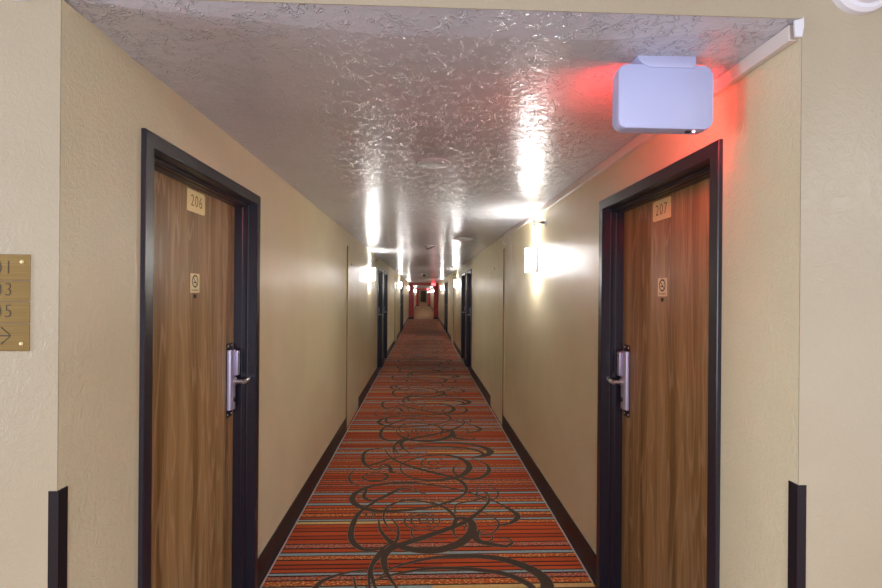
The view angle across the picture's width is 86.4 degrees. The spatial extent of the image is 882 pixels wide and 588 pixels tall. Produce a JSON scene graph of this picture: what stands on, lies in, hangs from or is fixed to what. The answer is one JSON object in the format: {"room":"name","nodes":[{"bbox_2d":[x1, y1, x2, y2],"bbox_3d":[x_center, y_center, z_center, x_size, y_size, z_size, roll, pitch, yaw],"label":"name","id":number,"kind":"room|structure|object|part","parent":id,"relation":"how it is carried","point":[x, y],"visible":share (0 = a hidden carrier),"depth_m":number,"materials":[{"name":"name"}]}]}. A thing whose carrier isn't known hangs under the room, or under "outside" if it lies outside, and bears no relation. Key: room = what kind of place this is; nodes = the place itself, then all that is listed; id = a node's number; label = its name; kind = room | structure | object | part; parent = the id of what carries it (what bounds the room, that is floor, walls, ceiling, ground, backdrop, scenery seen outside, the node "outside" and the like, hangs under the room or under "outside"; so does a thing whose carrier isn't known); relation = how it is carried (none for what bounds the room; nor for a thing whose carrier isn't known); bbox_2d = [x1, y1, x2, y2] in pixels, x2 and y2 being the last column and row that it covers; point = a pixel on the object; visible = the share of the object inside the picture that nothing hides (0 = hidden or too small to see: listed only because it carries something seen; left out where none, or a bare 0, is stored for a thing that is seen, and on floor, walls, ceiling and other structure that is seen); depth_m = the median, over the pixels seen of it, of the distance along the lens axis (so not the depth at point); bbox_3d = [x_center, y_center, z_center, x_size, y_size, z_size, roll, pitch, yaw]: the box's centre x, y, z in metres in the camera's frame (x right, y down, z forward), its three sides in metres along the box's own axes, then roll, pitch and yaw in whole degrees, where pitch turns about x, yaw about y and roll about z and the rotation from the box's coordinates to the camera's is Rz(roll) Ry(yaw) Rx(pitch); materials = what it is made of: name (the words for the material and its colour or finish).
{"room":"hotel corridor","nodes":[
{"label":"hotel corridor","id":0,"kind":"room"},
{"bbox_2d":[58,0,415,587],"bbox_3d":[-2.745,0.417,45.263,0.250,2.290,88.330,0,0,-2],"label":"wall","id":1,"kind":"structure","parent":0,"point":[107,97],"depth_m":1.42,"materials":[{"name":"paint"}]},
{"bbox_2d":[138,128,260,587],"bbox_3d":[-1.020,0.530,1.972,0.153,2.092,1.035,0,0,-2],"label":"door","id":2,"kind":"structure","parent":1,"relation":"in","point":[200,227],"depth_m":2.02,"materials":[{"name":"brown wood"}]},
{"bbox_3d":[-1.075,0.546,1.970,0.043,2.044,0.959,0,0,-2],"label":"panel","id":3,"kind":"part","parent":2,"relation":"part of","materials":[{"name":"brown wood"}]},
{"bbox_3d":[-1.045,-0.391,2.007,0.003,0.092,0.156,0,0,-2],"label":"number plate","id":4,"kind":"part","parent":2,"relation":"part of","materials":[{"name":"gold metal"}]},
{"bbox_3d":[-1.066,0.433,2.366,0.003,0.370,0.068,0,0,-2],"label":"lock plate","id":5,"kind":"part","parent":2,"relation":"part of","materials":[{"name":"grey metal"}]},
{"bbox_3d":[-1.013,0.441,2.406,0.067,0.038,0.101,0,0,-2],"label":"lever handle","id":6,"kind":"part","parent":2,"relation":"part of","materials":[{"name":"silver metal"}]},
{"bbox_2d":[258,306,415,587],"bbox_3d":[-2.621,1.487,45.288,0.016,0.152,88.290,0,0,-2],"label":"baseboard","id":7,"kind":"structure","parent":1,"relation":"attached to","point":[274,545],"depth_m":3.38,"materials":[{"name":"black plastic"}]},
{"bbox_2d":[346,246,359,427],"bbox_3d":[-1.117,0.510,5.901,0.054,2.130,0.977,0,0,-2],"label":"door","id":8,"kind":"structure","parent":1,"relation":"in","point":[353,272],"depth_m":5.79,"materials":[{"name":"paint"}]},
{"bbox_2d":[369,268,374,280],"bbox_3d":[-1.123,-0.324,7.682,0.094,0.208,0.116,0,0,-2],"label":"wall sconce","id":9,"kind":"object","parent":1,"relation":"attached to","point":[371,270],"visible":1,"depth_m":7.63,"materials":[{"name":"white glass"}]},
{"bbox_2d":[377,267,382,374],"bbox_3d":[-1.314,0.528,9.617,0.153,2.092,1.035,0,0,-2],"label":"door","id":10,"kind":"structure","parent":1,"relation":"in","point":[380,271],"depth_m":10.07,"materials":[{"name":"black wood"}]},
{"bbox_2d":[383,271,387,363],"bbox_3d":[-1.366,0.527,10.976,0.153,2.092,1.035,0,0,-2],"label":"door","id":11,"kind":"structure","parent":1,"relation":"in","point":[385,296],"depth_m":11.43,"materials":[{"name":"grey"}]},
{"bbox_2d":[394,276,396,341],"bbox_3d":[-1.472,0.507,15.132,0.054,2.130,0.962,0,0,-2],"label":"door","id":12,"kind":"structure","parent":1,"relation":"in","point":[395,330],"depth_m":15.00,"materials":[{"name":"paint"}]},
{"bbox_3d":[-1.475,0.492,15.130,0.048,2.100,0.950,0,0,-2],"label":"panel","id":13,"kind":"part","parent":12,"relation":"part of","materials":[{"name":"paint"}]},
{"bbox_2d":[400,281,401,333],"bbox_3d":[-1.669,0.525,18.850,0.153,2.092,1.035,0,0,-2],"label":"door","id":14,"kind":"structure","parent":1,"relation":"in","point":[401,281],"depth_m":18.34,"materials":[{"name":"grey"}]},
{"bbox_2d":[402,282,402,329],"bbox_3d":[-1.722,0.524,20.249,0.153,2.092,1.035,0,0,-2],"label":"door","id":15,"kind":"structure","parent":1,"relation":"in","point":[402,282],"depth_m":20.72,"materials":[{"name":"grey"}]},
{"bbox_2d":[416,288,429,305],"bbox_3d":[-2.326,0.421,61.605,1.842,2.290,0.522,0,0,-2],"label":"wall","id":16,"kind":"structure","parent":0,"point":[417,289],"depth_m":61.34,"materials":[{"name":"red paint"}]},
{"bbox_2d":[409,283,437,318],"bbox_3d":[-1.105,0.430,29.829,1.842,2.290,0.522,0,0,-2],"label":"portal","id":17,"kind":"object","parent":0,"point":[411,285],"visible":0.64,"depth_m":29.57,"materials":[{"name":"red paint"}]},
{"bbox_2d":[419,290,427,301],"bbox_3d":[-3.397,0.412,89.486,2.242,2.290,0.100,0,0,-2],"label":"wall","id":18,"kind":"structure","parent":0,"point":[419,290],"depth_m":89.44,"materials":[{"name":"paint"}]},
{"bbox_2d":[421,291,425,301],"bbox_3d":[-3.348,0.508,89.393,1.000,2.100,0.090,0,0,-2],"label":"door","id":19,"kind":"structure","parent":18,"relation":"in","point":[423,293],"depth_m":89.40,"materials":[{"name":"brown"}]},
{"bbox_2d":[262,302,595,587],"bbox_3d":[-1.669,1.570,43.118,9.000,0.001,92.700,0,0,-2],"label":"floor","id":20,"kind":"structure","parent":0,"point":[424,487],"depth_m":3.57,"materials":[{"name":"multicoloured carpet"}]},
{"bbox_2d":[260,323,406,587],"bbox_3d":[-1.486,1.570,16.008,0.007,0.005,26.995,0,0,-2],"label":"trim","id":21,"kind":"structure","parent":20,"relation":"on","point":[406,323],"depth_m":3.51,"materials":[{"name":"grey carpet"}]},
{"bbox_2d":[441,325,592,582],"bbox_3d":[0.316,1.584,16.077,0.007,0.005,26.995,0,0,-2],"label":"trim","id":22,"kind":"structure","parent":20,"relation":"on","point":[441,325],"depth_m":3.63,"materials":[{"name":"grey carpet"}]},
{"bbox_2d":[64,0,797,288],"bbox_3d":[-1.690,-0.765,45.303,2.342,0.109,88.330,0,0,-2],"label":"ceiling","id":23,"kind":"structure","parent":0,"point":[342,103],"depth_m":1.63,"materials":[{"name":"paint"}]},
{"bbox_2d":[415,158,450,168],"bbox_3d":[-0.043,-0.703,2.535,0.192,0.007,0.192,0,0,-2],"label":"cover plate","id":24,"kind":"object","parent":23,"relation":"attached to","point":[430,163],"visible":1,"depth_m":2.52,"materials":[{"name":"paint"}]},
{"bbox_2d":[453,237,472,240],"bbox_3d":[0.277,-0.693,5.915,0.252,0.022,0.252,0,0,-2],"label":"smoke detector","id":25,"kind":"object","parent":23,"relation":"attached to","point":[455,238],"visible":1,"depth_m":5.86,"materials":[{"name":"white plastic"}]},
{"bbox_2d":[612,56,712,133],"bbox_3d":[0.659,-0.591,1.401,0.282,0.219,0.054,0,0,-2],"label":"exit sign","id":26,"kind":"object","parent":23,"relation":"hanging from","point":[651,94],"visible":1,"depth_m":1.38,"materials":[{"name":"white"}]},
{"bbox_2d":[0,0,881,587],"bbox_3d":[-0.050,0.209,1.268,9.000,2.750,0.203,0,0,-2],"label":"wall","id":27,"kind":"structure","parent":0,"point":[840,410],"depth_m":1.20,"materials":[{"name":"paint"}]},
{"bbox_2d":[0,254,30,350],"bbox_3d":[-1.123,0.020,1.123,0.272,0.232,0.010,0,0,-2],"label":"sign","id":28,"kind":"object","parent":27,"relation":"attached to","point":[13,337],"visible":1,"depth_m":1.13,"materials":[{"name":"gold metal"}]},
{"bbox_2d":[47,486,67,587],"bbox_3d":[-0.938,1.025,1.146,0.024,1.101,0.030,0,0,-2],"label":"guard","id":29,"kind":"object","parent":27,"relation":"attached to","point":[57,500],"visible":1,"depth_m":1.13,"materials":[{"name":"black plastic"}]},
{"bbox_2d":[788,481,806,587],"bbox_3d":[0.919,1.040,1.218,0.024,1.101,0.030,0,0,-2],"label":"guard","id":30,"kind":"object","parent":27,"relation":"attached to","point":[797,494],"visible":1,"depth_m":1.20,"materials":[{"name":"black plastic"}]},
{"bbox_2d":[832,0,881,14],"bbox_3d":[1.074,-0.800,1.186,0.166,0.166,0.052,0,0,-2],"label":"fire alarm","id":31,"kind":"object","parent":27,"relation":"attached to","point":[854,7],"visible":1,"depth_m":1.19,"materials":[{"name":"white plastic"}]},
{"bbox_2d":[430,38,800,587],"bbox_3d":[-0.655,0.434,45.343,0.250,2.290,88.330,0,0,-2],"label":"wall","id":32,"kind":"structure","parent":0,"point":[550,387],"depth_m":1.49,"materials":[{"name":"paint"}]},
{"bbox_2d":[444,282,445,331],"bbox_3d":[0.251,0.540,20.125,0.153,2.092,1.035,0,0,-2],"label":"door","id":33,"kind":"structure","parent":32,"relation":"in","point":[445,282],"depth_m":20.59,"materials":[{"name":"grey"}]},
{"bbox_2d":[446,281,447,332],"bbox_3d":[0.305,0.540,18.726,0.153,2.092,1.035,0,0,-2],"label":"door","id":34,"kind":"structure","parent":32,"relation":"in","point":[447,281],"depth_m":19.19,"materials":[{"name":"grey"}]},
{"bbox_2d":[451,277,453,342],"bbox_3d":[0.390,0.522,15.103,0.054,2.130,0.962,0,0,-2],"label":"door","id":35,"kind":"structure","parent":32,"relation":"in","point":[452,307],"depth_m":15.02,"materials":[{"name":"paint"}]},
{"bbox_2d":[461,272,465,363],"bbox_3d":[0.596,0.543,11.131,0.153,2.092,1.035,0,0,-2],"label":"door","id":36,"kind":"structure","parent":32,"relation":"in","point":[463,278],"depth_m":11.58,"materials":[{"name":"grey"}]},
{"bbox_2d":[466,268,471,373],"bbox_3d":[0.648,0.543,9.792,0.153,2.092,1.035,0,0,-2],"label":"door","id":37,"kind":"structure","parent":32,"relation":"in","point":[469,272],"depth_m":10.24,"materials":[{"name":"black wood"}]},
{"bbox_2d":[490,249,504,423],"bbox_3d":[0.737,0.525,6.075,0.054,2.130,0.972,0,0,-2],"label":"door","id":38,"kind":"structure","parent":32,"relation":"in","point":[497,274],"depth_m":5.97,"materials":[{"name":"paint"}]},
{"bbox_2d":[430,305,595,586],"bbox_3d":[-0.797,1.502,45.358,0.016,0.152,88.290,0,0,-2],"label":"baseboard","id":39,"kind":"structure","parent":32,"relation":"attached to","point":[585,553],"depth_m":3.47,"materials":[{"name":"black plastic"}]},
{"bbox_2d":[525,248,537,272],"bbox_3d":[0.767,-0.288,4.017,0.094,0.208,0.116,0,0,-2],"label":"wall sconce","id":40,"kind":"object","parent":32,"relation":"attached to","point":[531,254],"visible":1,"depth_m":3.97,"materials":[{"name":"white glass"}]},
{"bbox_2d":[533,219,546,226],"bbox_3d":[0.782,-0.565,3.713,0.096,0.068,0.068,0,0,-2],"label":"sprinkler head","id":41,"kind":"object","parent":32,"relation":"attached to","point":[544,222],"visible":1,"depth_m":3.70},
{"bbox_2d":[502,17,803,244],"bbox_3d":[0.827,-0.643,3.386,0.048,0.129,4.384,0,0,-2],"label":"cable raceway","id":42,"kind":"object","parent":32,"relation":"attached to","point":[788,35],"visible":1,"depth_m":1.48,"materials":[{"name":"beige plastic"}]},
{"bbox_2d":[596,139,722,587],"bbox_3d":[0.946,0.545,2.038,0.153,2.092,1.035,0,0,-2],"label":"door","id":43,"kind":"structure","parent":32,"relation":"in","point":[660,284],"depth_m":2.07,"materials":[{"name":"brown wood"}]},
{"bbox_3d":[0.907,0.456,2.470,0.067,0.038,0.101,0,0,-2],"label":"lever handle","id":44,"kind":"part","parent":43,"relation":"part of","materials":[{"name":"silver metal"}]},
{"bbox_3d":[0.962,0.449,2.434,0.003,0.370,0.068,0,0,-2],"label":"lock plate","id":45,"kind":"part","parent":43,"relation":"part of","materials":[{"name":"grey metal"}]},
{"bbox_3d":[0.982,-0.375,2.091,0.003,0.092,0.156,0,0,-2],"label":"number plate","id":46,"kind":"part","parent":43,"relation":"part of","materials":[{"name":"gold metal"}]},
{"bbox_3d":[1.000,0.562,2.040,0.043,2.044,0.959,0,0,-2],"label":"panel","id":47,"kind":"part","parent":43,"relation":"part of","materials":[{"name":"brown wood"}]}
]}

